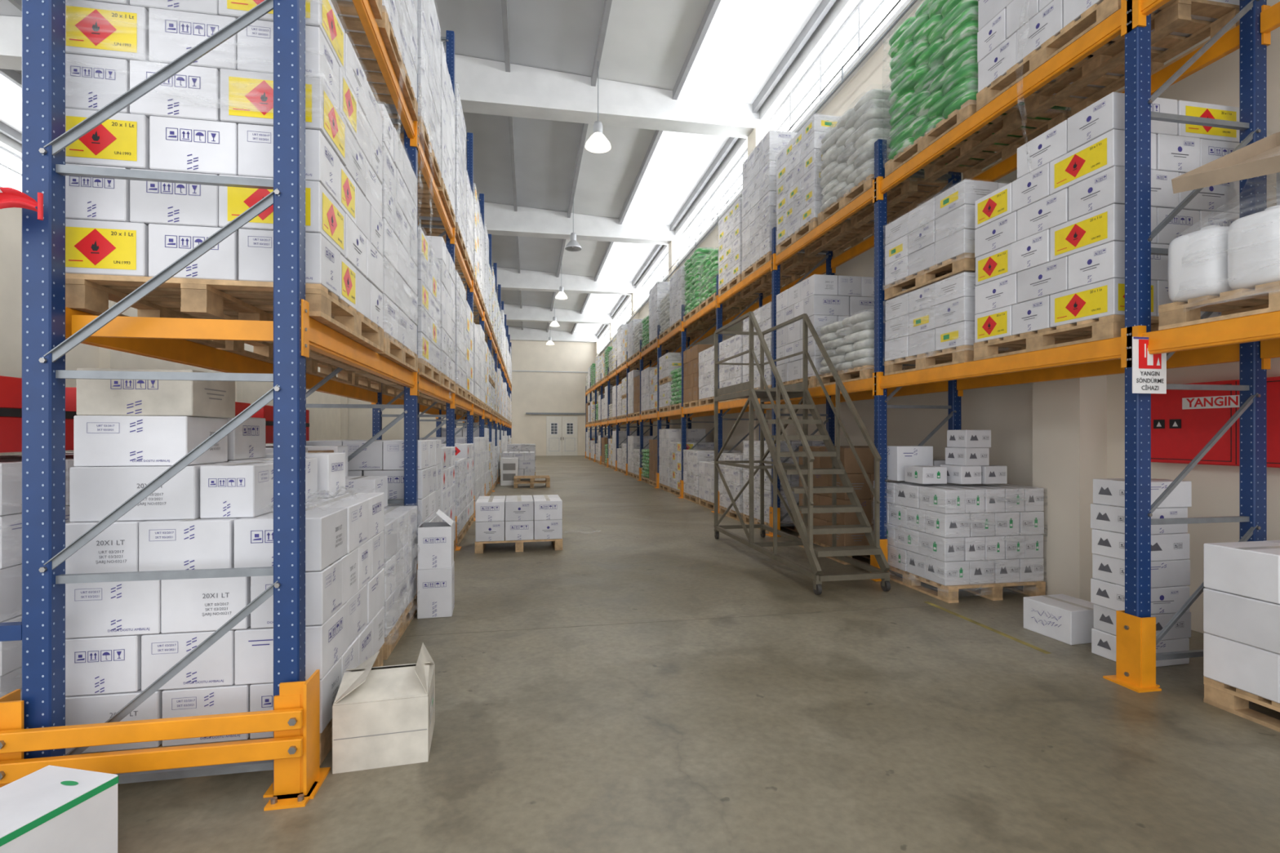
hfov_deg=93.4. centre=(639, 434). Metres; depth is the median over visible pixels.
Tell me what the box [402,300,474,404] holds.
stacked boxes
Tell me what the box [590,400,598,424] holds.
stacked boxes
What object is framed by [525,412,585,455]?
door
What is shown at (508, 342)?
stacked boxes
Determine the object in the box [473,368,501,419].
stacked boxes
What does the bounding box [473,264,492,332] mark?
stacked boxes
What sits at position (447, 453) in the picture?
stacked boxes
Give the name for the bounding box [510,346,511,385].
stacked boxes
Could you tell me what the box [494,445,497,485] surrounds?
stacked boxes
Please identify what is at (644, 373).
stacked boxes
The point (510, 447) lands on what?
stacked boxes
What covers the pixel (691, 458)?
stacked boxes
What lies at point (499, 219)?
ceiling beam
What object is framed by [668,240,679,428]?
wall column
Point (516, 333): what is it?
ceiling beam
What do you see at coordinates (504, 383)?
stacked boxes
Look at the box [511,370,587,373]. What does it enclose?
trim
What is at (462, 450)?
stacked boxes
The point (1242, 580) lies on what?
stacked boxes
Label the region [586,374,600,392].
stacked boxes
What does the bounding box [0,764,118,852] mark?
carton
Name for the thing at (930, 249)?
stacked boxes
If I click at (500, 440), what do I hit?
stacked boxes
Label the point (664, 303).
stacked boxes
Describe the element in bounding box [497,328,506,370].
stacked boxes
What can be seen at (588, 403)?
stacked boxes
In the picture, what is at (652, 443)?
stacked boxes
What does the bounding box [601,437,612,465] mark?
stacked boxes
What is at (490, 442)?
stacked boxes
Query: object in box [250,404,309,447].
stacked boxes
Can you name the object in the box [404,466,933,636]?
joint
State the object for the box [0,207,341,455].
wall
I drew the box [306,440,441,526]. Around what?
stacked boxes
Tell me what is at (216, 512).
stacked boxes
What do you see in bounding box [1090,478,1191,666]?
cartons
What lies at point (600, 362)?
stacked boxes
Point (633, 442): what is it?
stacked boxes
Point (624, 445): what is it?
stacked boxes
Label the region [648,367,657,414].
stacked boxes
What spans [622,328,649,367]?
stacked boxes
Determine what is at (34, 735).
rack
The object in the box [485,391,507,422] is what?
stacked boxes
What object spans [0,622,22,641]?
spacer
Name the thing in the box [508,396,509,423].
stacked boxes
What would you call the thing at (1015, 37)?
stacked boxes
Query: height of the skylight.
0.360 m
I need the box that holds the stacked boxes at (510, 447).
[506,444,535,475]
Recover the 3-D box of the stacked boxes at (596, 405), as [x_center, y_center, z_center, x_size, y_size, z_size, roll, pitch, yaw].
[-1.823,-1.124,32.257,1.062,1.048,1.212,0,0,-10]
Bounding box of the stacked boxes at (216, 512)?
[65,368,384,765]
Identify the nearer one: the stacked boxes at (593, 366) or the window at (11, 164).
the window at (11, 164)
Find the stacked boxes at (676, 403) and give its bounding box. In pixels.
[669,367,695,411]
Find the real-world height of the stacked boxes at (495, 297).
1.488 m
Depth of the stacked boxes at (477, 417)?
21.87 m
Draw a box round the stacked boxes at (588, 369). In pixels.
[587,366,604,391]
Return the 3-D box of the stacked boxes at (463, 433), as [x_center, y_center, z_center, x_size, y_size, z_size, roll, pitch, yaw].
[-4.006,0.678,13.822,1.001,1.644,1.200,0,0,-10]
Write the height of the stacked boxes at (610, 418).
0.768 m
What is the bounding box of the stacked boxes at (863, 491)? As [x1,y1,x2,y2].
[798,445,891,564]
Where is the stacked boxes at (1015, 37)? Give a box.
[976,0,1239,118]
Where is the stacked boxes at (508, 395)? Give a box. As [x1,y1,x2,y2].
[497,395,508,423]
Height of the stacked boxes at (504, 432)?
1.644 m
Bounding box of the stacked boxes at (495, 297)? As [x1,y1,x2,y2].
[484,292,497,346]
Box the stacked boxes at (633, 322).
[627,319,657,363]
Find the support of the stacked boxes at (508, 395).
on the rack at (34, 735)
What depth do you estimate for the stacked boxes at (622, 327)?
23.99 m
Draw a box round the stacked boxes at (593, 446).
[592,444,595,461]
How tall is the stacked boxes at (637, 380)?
1.344 m
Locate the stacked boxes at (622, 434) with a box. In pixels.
[612,431,639,470]
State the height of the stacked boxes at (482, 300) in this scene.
1.728 m
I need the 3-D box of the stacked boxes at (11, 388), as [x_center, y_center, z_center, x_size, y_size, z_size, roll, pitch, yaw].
[-3.502,0.613,3.268,1.022,1.774,1.272,0,0,-10]
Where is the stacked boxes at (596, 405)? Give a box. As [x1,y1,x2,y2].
[595,404,598,423]
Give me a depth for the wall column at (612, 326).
35.17 m
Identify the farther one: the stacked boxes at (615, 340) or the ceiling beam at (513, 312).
the ceiling beam at (513, 312)
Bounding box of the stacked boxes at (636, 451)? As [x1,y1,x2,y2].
[633,448,644,479]
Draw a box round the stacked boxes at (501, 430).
[501,430,502,457]
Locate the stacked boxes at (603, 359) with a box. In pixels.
[601,352,622,382]
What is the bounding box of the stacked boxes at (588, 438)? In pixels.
[587,437,598,459]
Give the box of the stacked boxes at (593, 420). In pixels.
[592,409,595,423]
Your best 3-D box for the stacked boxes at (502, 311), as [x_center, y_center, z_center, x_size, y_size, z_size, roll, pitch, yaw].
[-5.716,-3.674,23.065,1.036,2.008,1.236,0,0,-10]
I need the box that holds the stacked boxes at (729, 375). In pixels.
[719,334,743,403]
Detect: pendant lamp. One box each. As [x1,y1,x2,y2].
[546,337,554,345]
[549,293,559,326]
[555,257,567,299]
[564,193,582,251]
[585,61,611,153]
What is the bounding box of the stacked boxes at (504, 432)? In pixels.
[503,431,506,451]
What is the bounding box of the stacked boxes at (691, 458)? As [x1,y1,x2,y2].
[683,449,741,503]
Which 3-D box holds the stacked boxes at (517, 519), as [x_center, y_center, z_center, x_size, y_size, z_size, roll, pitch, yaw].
[-1.619,1.178,8.091,1.100,0.645,0.800,0,0,-12]
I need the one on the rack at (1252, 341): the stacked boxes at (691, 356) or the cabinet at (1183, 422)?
the stacked boxes at (691, 356)
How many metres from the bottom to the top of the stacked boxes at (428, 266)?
1.328 m
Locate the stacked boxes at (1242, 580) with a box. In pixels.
[1203,540,1279,732]
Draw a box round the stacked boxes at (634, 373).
[627,369,639,417]
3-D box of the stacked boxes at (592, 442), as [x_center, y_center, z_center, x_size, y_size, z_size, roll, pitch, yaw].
[-2.314,0.916,34.911,1.035,1.168,1.236,0,0,-10]
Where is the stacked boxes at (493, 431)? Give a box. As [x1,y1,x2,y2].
[491,429,495,489]
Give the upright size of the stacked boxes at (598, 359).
1.488 m
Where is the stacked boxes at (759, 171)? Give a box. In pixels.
[742,129,826,282]
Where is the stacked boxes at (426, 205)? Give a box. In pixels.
[417,41,455,227]
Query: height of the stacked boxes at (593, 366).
1.432 m
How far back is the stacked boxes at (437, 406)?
12.36 m
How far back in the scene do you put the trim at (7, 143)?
14.13 m
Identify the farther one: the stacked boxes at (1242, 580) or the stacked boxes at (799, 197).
the stacked boxes at (799, 197)
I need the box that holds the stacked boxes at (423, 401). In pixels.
[419,322,479,407]
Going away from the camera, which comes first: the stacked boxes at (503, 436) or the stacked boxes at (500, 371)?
the stacked boxes at (500, 371)
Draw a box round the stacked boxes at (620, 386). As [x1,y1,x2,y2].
[617,383,622,419]
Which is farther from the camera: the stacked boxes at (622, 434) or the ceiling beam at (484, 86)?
the stacked boxes at (622, 434)
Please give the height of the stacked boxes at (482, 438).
1.444 m
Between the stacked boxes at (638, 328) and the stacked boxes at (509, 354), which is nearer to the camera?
the stacked boxes at (638, 328)
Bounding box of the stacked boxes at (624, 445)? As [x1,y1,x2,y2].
[622,443,626,474]
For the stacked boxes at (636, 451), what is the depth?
20.32 m
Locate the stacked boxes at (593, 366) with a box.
[590,363,606,390]
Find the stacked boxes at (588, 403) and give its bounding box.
[586,402,590,424]
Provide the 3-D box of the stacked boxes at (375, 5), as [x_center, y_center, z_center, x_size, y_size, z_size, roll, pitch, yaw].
[-2.042,-3.379,3.202,1.036,1.418,1.236,0,0,-10]
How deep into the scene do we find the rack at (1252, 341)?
3.76 m
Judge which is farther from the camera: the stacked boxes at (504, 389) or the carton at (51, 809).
the stacked boxes at (504, 389)
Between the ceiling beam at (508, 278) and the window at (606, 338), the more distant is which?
the window at (606, 338)
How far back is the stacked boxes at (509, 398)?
30.71 m
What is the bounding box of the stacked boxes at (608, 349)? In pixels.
[604,346,626,379]
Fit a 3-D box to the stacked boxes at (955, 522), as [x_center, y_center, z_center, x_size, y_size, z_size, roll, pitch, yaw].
[3.124,0.727,6.039,1.104,1.545,1.222,0,0,-10]
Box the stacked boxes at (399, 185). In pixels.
[215,103,417,372]
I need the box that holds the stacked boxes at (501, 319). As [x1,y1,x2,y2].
[491,319,502,362]
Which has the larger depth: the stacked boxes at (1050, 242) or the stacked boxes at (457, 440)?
the stacked boxes at (457, 440)
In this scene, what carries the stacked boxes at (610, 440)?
on the floor
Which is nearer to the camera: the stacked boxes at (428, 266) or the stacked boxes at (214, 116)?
the stacked boxes at (214, 116)
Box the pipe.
[0,186,43,220]
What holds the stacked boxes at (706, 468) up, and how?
on the floor
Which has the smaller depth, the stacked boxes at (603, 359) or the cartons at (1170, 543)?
the cartons at (1170, 543)
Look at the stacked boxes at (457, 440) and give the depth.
10.83 m
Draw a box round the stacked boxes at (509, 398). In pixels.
[491,398,510,424]
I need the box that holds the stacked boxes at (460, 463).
[454,457,466,546]
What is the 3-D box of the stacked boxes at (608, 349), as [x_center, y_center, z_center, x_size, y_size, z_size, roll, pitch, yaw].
[-1.095,-3.336,28.323,1.062,1.432,1.262,0,0,-10]
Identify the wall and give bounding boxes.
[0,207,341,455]
[347,340,595,455]
[600,0,1279,633]
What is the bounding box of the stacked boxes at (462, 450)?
[440,443,474,531]
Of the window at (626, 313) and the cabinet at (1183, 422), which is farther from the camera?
the window at (626, 313)
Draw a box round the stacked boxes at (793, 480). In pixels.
[742,440,825,533]
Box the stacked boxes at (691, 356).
[683,344,714,408]
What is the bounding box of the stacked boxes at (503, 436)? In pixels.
[502,435,504,452]
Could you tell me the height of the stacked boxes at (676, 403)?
1.048 m
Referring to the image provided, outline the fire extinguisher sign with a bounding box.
[1132,336,1166,393]
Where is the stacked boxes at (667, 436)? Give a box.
[658,428,705,492]
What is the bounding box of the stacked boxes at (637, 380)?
[633,374,639,417]
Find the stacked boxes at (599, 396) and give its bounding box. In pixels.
[598,395,604,422]
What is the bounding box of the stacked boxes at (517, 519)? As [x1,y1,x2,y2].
[475,494,562,553]
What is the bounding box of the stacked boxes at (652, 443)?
[648,439,657,487]
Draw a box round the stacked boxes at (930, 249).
[884,179,1021,375]
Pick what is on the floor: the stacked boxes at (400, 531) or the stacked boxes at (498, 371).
the stacked boxes at (400, 531)
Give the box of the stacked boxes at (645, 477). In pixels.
[640,448,648,484]
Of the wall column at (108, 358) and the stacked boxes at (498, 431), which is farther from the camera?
the stacked boxes at (498, 431)
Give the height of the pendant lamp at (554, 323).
1.622 m
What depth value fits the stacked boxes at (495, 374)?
17.56 m
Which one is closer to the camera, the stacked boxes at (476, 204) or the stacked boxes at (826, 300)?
the stacked boxes at (826, 300)
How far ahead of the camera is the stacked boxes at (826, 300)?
7.81 m
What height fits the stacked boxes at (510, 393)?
1.644 m
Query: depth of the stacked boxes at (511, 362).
33.77 m
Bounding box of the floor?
[117,455,1279,852]
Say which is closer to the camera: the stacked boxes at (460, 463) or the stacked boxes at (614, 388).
the stacked boxes at (460, 463)
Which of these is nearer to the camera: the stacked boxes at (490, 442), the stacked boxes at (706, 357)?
the stacked boxes at (706, 357)
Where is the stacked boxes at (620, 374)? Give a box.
[608,350,630,377]
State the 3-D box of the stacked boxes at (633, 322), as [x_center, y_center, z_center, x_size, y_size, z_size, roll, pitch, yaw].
[0.141,-3.329,21.637,1.036,1.418,1.236,0,0,-10]
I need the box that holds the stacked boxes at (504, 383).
[484,382,506,422]
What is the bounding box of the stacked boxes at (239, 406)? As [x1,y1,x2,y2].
[65,401,250,455]
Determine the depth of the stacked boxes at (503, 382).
22.91 m
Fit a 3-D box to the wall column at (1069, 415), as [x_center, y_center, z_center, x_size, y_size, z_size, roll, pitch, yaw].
[3.920,-2.500,5.525,0.280,8.000,0.500,0,0,-10]
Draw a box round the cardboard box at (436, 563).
[417,509,454,618]
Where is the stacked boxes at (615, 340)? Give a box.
[612,335,636,373]
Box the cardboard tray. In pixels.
[1171,132,1279,193]
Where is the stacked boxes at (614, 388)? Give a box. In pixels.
[612,385,616,420]
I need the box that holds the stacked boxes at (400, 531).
[265,445,417,660]
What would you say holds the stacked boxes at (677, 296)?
on the rack at (1252, 341)
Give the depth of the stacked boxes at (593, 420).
33.49 m
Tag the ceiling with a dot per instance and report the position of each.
(739, 51)
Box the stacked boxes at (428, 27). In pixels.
[377,0,441,186]
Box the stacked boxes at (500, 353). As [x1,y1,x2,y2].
[491,311,501,358]
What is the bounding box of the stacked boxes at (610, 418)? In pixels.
[608,404,612,421]
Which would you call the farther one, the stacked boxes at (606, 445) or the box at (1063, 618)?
the stacked boxes at (606, 445)
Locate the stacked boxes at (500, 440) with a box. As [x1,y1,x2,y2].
[499,440,501,479]
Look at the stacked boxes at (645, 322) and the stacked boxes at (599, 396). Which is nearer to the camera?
the stacked boxes at (645, 322)
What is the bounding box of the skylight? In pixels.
[598,0,862,339]
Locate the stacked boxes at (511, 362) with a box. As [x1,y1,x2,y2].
[510,361,511,387]
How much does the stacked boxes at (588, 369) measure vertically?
1.418 m
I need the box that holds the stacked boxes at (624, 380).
[622,377,626,418]
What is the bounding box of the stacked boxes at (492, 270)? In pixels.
[484,266,495,340]
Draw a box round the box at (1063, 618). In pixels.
[1023,594,1093,644]
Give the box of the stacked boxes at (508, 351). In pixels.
[508,351,509,381]
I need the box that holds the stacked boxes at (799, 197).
[776,114,874,258]
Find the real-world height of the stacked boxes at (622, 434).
1.644 m
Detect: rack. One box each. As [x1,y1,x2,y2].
[0,0,511,811]
[585,0,1279,693]
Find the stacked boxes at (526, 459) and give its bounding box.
[502,451,534,480]
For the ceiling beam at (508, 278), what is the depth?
27.23 m
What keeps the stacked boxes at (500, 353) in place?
on the rack at (34, 735)
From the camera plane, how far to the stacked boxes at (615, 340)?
25.55 m
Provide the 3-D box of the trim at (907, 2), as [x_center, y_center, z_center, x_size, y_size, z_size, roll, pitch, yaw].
[1.296,-5.640,20.477,0.280,0.080,45.800,0,0,-10]
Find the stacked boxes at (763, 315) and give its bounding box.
[742,302,772,399]
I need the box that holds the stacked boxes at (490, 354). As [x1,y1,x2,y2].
[454,350,492,413]
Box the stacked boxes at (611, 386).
[604,385,614,422]
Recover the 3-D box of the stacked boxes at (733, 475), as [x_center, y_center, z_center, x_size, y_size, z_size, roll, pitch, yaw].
[2.097,0.916,11.066,1.035,1.168,1.236,0,0,-10]
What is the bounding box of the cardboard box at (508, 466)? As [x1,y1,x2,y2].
[500,457,518,485]
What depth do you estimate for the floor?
3.05 m
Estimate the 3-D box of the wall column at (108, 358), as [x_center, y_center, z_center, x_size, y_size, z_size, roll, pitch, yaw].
[-15.286,-2.500,17.430,0.280,8.000,0.500,0,0,-10]
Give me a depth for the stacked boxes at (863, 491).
7.02 m
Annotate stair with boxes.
[714,311,890,595]
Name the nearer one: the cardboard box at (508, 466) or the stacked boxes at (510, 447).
the cardboard box at (508, 466)
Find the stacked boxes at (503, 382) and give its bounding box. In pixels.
[478,382,504,421]
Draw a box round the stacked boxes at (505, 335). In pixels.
[505,335,506,373]
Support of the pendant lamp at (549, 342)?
hanging from the ceiling
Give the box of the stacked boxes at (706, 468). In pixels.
[698,461,714,511]
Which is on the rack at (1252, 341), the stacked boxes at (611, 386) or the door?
the stacked boxes at (611, 386)
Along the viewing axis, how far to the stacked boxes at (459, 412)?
16.41 m
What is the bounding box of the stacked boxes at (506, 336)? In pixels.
[506,336,507,376]
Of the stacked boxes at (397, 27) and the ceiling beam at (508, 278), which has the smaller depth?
the stacked boxes at (397, 27)
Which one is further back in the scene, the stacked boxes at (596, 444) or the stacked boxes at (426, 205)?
the stacked boxes at (596, 444)
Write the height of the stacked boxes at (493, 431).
1.644 m
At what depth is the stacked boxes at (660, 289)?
17.35 m
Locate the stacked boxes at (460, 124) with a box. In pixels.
[418,83,466,258]
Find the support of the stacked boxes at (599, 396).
on the rack at (1252, 341)
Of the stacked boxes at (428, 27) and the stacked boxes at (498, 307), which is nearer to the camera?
the stacked boxes at (428, 27)
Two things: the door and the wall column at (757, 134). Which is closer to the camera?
the wall column at (757, 134)
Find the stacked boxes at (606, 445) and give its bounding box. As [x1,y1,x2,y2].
[604,444,607,466]
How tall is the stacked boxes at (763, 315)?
1.418 m
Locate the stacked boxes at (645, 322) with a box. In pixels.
[640,315,677,353]
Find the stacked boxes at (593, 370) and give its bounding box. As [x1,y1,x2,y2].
[592,368,610,387]
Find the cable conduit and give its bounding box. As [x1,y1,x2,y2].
[595,0,917,358]
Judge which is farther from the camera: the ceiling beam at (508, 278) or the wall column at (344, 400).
the wall column at (344, 400)
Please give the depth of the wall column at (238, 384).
24.84 m
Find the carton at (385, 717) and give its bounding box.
[332,643,435,773]
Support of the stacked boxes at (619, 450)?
on the floor
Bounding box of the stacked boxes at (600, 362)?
[598,360,616,384]
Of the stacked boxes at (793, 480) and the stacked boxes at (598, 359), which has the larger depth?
the stacked boxes at (598, 359)
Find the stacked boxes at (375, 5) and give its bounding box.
[368,0,382,19]
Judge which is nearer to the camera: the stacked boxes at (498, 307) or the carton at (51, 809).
the carton at (51, 809)
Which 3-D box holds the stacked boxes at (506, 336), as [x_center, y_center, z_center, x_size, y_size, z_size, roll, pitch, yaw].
[-6.462,-3.492,27.097,1.001,1.644,1.200,0,0,-10]
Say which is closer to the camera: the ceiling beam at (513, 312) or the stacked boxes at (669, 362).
the stacked boxes at (669, 362)
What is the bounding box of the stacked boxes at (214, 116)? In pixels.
[65,0,383,351]
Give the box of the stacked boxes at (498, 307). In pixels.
[486,300,499,352]
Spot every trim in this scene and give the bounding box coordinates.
[0,131,22,158]
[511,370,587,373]
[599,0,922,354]
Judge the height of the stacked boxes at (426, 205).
1.644 m
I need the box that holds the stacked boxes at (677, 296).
[669,266,715,333]
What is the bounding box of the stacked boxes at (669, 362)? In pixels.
[658,352,681,413]
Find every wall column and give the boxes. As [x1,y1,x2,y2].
[98,300,121,368]
[235,381,242,402]
[341,395,347,439]
[595,342,600,431]
[609,322,615,435]
[631,292,639,431]
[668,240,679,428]
[747,126,768,440]
[1032,106,1106,601]
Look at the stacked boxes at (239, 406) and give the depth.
5.13 m
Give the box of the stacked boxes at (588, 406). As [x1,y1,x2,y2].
[587,404,590,424]
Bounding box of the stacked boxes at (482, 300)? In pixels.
[466,213,484,311]
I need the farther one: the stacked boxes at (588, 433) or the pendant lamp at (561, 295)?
the stacked boxes at (588, 433)
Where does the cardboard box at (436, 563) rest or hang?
on the floor
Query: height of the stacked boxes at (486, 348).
1.536 m
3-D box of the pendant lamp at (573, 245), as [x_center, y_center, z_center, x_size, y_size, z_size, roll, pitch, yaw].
[-1.960,-6.261,17.739,0.500,1.622,0.500,0,0,-10]
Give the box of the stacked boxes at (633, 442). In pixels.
[627,435,657,477]
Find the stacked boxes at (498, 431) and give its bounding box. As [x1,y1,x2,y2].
[497,429,499,482]
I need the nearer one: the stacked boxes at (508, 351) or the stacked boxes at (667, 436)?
the stacked boxes at (667, 436)
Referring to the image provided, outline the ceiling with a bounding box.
[0,0,835,337]
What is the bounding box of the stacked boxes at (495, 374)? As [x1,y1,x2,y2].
[461,370,497,417]
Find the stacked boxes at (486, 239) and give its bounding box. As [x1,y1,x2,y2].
[473,223,488,323]
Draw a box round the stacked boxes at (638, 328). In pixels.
[633,321,666,359]
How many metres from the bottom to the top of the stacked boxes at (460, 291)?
1.668 m
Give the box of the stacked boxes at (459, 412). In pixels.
[456,356,495,415]
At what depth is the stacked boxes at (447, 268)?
6.96 m
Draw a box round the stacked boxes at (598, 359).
[595,356,615,386]
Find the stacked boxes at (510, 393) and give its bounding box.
[510,393,511,424]
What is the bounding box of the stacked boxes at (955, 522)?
[873,429,1045,603]
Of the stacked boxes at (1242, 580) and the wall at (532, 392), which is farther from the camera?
the wall at (532, 392)
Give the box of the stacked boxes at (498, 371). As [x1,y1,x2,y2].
[497,367,499,417]
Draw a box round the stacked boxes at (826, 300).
[776,274,874,388]
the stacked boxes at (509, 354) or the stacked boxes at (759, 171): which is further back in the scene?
the stacked boxes at (509, 354)
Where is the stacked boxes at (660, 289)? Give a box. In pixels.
[648,281,687,347]
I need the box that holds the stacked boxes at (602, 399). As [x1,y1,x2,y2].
[601,398,604,422]
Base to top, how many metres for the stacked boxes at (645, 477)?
1.048 m
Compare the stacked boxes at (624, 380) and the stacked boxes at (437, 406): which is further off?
the stacked boxes at (624, 380)
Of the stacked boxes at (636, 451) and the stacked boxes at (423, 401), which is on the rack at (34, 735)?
the stacked boxes at (423, 401)
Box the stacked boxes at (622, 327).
[617,324,644,370]
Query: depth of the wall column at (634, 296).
27.70 m
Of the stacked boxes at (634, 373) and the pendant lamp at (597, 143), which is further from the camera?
the stacked boxes at (634, 373)
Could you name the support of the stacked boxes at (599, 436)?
on the floor
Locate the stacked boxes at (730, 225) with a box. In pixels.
[718,197,791,299]
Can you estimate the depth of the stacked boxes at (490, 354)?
15.11 m
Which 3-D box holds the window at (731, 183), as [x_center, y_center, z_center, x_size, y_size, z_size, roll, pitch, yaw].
[2.058,-6.160,16.856,0.080,1.050,7.560,0,0,-10]
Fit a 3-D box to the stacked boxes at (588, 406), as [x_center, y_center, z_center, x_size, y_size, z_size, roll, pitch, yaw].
[-2.569,-1.184,36.288,1.035,1.168,1.236,0,0,-10]
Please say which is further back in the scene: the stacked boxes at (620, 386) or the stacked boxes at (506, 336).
the stacked boxes at (506, 336)
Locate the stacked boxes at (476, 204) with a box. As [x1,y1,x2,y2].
[457,182,479,297]
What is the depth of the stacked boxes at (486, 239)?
13.77 m
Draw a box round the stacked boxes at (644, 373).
[640,367,656,415]
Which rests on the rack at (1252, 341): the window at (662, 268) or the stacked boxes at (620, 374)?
the stacked boxes at (620, 374)
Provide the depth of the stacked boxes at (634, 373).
21.33 m
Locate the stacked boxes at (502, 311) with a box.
[497,310,504,366]
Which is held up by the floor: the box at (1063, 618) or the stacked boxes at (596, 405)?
the box at (1063, 618)
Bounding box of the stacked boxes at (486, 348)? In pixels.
[441,341,488,412]
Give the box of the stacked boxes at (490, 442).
[488,441,492,496]
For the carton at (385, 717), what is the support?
on the floor
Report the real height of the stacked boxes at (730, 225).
1.488 m
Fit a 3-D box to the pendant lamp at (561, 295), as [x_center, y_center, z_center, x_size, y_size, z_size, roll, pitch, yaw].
[-3.142,-6.261,24.131,0.500,1.622,0.500,0,0,-10]
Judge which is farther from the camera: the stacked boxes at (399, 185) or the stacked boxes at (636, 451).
the stacked boxes at (636, 451)
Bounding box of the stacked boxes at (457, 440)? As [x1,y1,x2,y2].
[419,437,479,502]
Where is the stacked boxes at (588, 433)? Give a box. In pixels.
[586,431,604,458]
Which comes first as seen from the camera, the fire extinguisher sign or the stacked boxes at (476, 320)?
the fire extinguisher sign
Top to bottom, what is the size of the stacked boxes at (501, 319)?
1.418 m
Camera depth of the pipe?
2.27 m
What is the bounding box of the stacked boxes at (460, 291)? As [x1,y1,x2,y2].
[382,270,466,399]
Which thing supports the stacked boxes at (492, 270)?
on the rack at (34, 735)
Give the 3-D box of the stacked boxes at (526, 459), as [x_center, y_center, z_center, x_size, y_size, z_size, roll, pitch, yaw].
[-3.934,1.038,19.611,1.001,0.924,1.201,0,0,-10]
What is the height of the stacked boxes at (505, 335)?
1.488 m
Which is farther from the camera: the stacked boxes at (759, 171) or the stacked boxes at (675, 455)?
the stacked boxes at (675, 455)
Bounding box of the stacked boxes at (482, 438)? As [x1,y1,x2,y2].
[435,436,484,496]
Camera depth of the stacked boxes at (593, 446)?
33.55 m
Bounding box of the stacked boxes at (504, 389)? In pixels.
[504,389,506,422]
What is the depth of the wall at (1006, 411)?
6.13 m
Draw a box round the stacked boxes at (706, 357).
[698,345,736,406]
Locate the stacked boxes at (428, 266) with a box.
[306,226,441,385]
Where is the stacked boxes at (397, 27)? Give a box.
[330,0,417,120]
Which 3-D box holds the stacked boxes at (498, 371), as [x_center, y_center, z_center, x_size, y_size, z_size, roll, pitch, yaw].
[-4.989,-1.298,19.131,1.004,1.536,1.201,0,0,-10]
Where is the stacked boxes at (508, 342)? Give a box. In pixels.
[506,342,508,378]
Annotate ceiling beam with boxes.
[0,15,766,138]
[484,201,679,244]
[497,266,638,295]
[503,303,615,324]
[508,326,600,342]
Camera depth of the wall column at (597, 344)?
42.35 m
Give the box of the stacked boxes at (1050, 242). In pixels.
[973,91,1239,360]
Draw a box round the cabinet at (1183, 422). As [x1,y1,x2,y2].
[1151,376,1279,467]
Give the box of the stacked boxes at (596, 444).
[595,443,598,462]
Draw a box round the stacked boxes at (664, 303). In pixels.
[658,292,702,341]
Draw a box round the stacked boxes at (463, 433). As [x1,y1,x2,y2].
[441,427,488,496]
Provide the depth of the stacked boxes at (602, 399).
29.45 m
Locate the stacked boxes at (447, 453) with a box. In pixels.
[440,446,455,552]
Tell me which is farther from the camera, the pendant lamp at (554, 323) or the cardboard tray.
the pendant lamp at (554, 323)
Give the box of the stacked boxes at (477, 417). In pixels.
[474,376,502,420]
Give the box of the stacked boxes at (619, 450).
[617,448,622,472]
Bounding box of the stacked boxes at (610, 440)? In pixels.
[608,438,612,468]
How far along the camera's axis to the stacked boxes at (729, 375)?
10.84 m
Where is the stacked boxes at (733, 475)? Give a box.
[718,453,743,521]
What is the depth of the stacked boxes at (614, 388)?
25.56 m
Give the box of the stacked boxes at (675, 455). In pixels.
[669,441,714,497]
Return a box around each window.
[0,146,22,191]
[600,328,609,351]
[615,290,639,333]
[639,252,668,306]
[679,149,747,259]
[766,0,906,132]
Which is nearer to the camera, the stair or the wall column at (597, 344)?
the stair
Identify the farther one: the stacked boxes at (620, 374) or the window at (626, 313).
the window at (626, 313)
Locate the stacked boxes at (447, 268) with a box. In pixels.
[346,235,455,393]
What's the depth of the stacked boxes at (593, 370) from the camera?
33.49 m
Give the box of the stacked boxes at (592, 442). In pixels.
[590,440,598,460]
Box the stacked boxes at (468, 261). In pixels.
[454,169,474,279]
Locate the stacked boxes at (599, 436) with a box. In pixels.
[598,435,612,463]
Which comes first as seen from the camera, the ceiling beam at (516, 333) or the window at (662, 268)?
the window at (662, 268)
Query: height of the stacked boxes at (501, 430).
1.644 m
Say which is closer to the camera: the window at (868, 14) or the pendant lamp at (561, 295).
the window at (868, 14)
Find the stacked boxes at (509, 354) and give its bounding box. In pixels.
[508,354,510,383]
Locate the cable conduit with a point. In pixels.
(913, 2)
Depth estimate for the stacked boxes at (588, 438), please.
36.21 m
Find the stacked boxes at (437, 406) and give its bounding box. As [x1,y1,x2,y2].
[431,324,484,409]

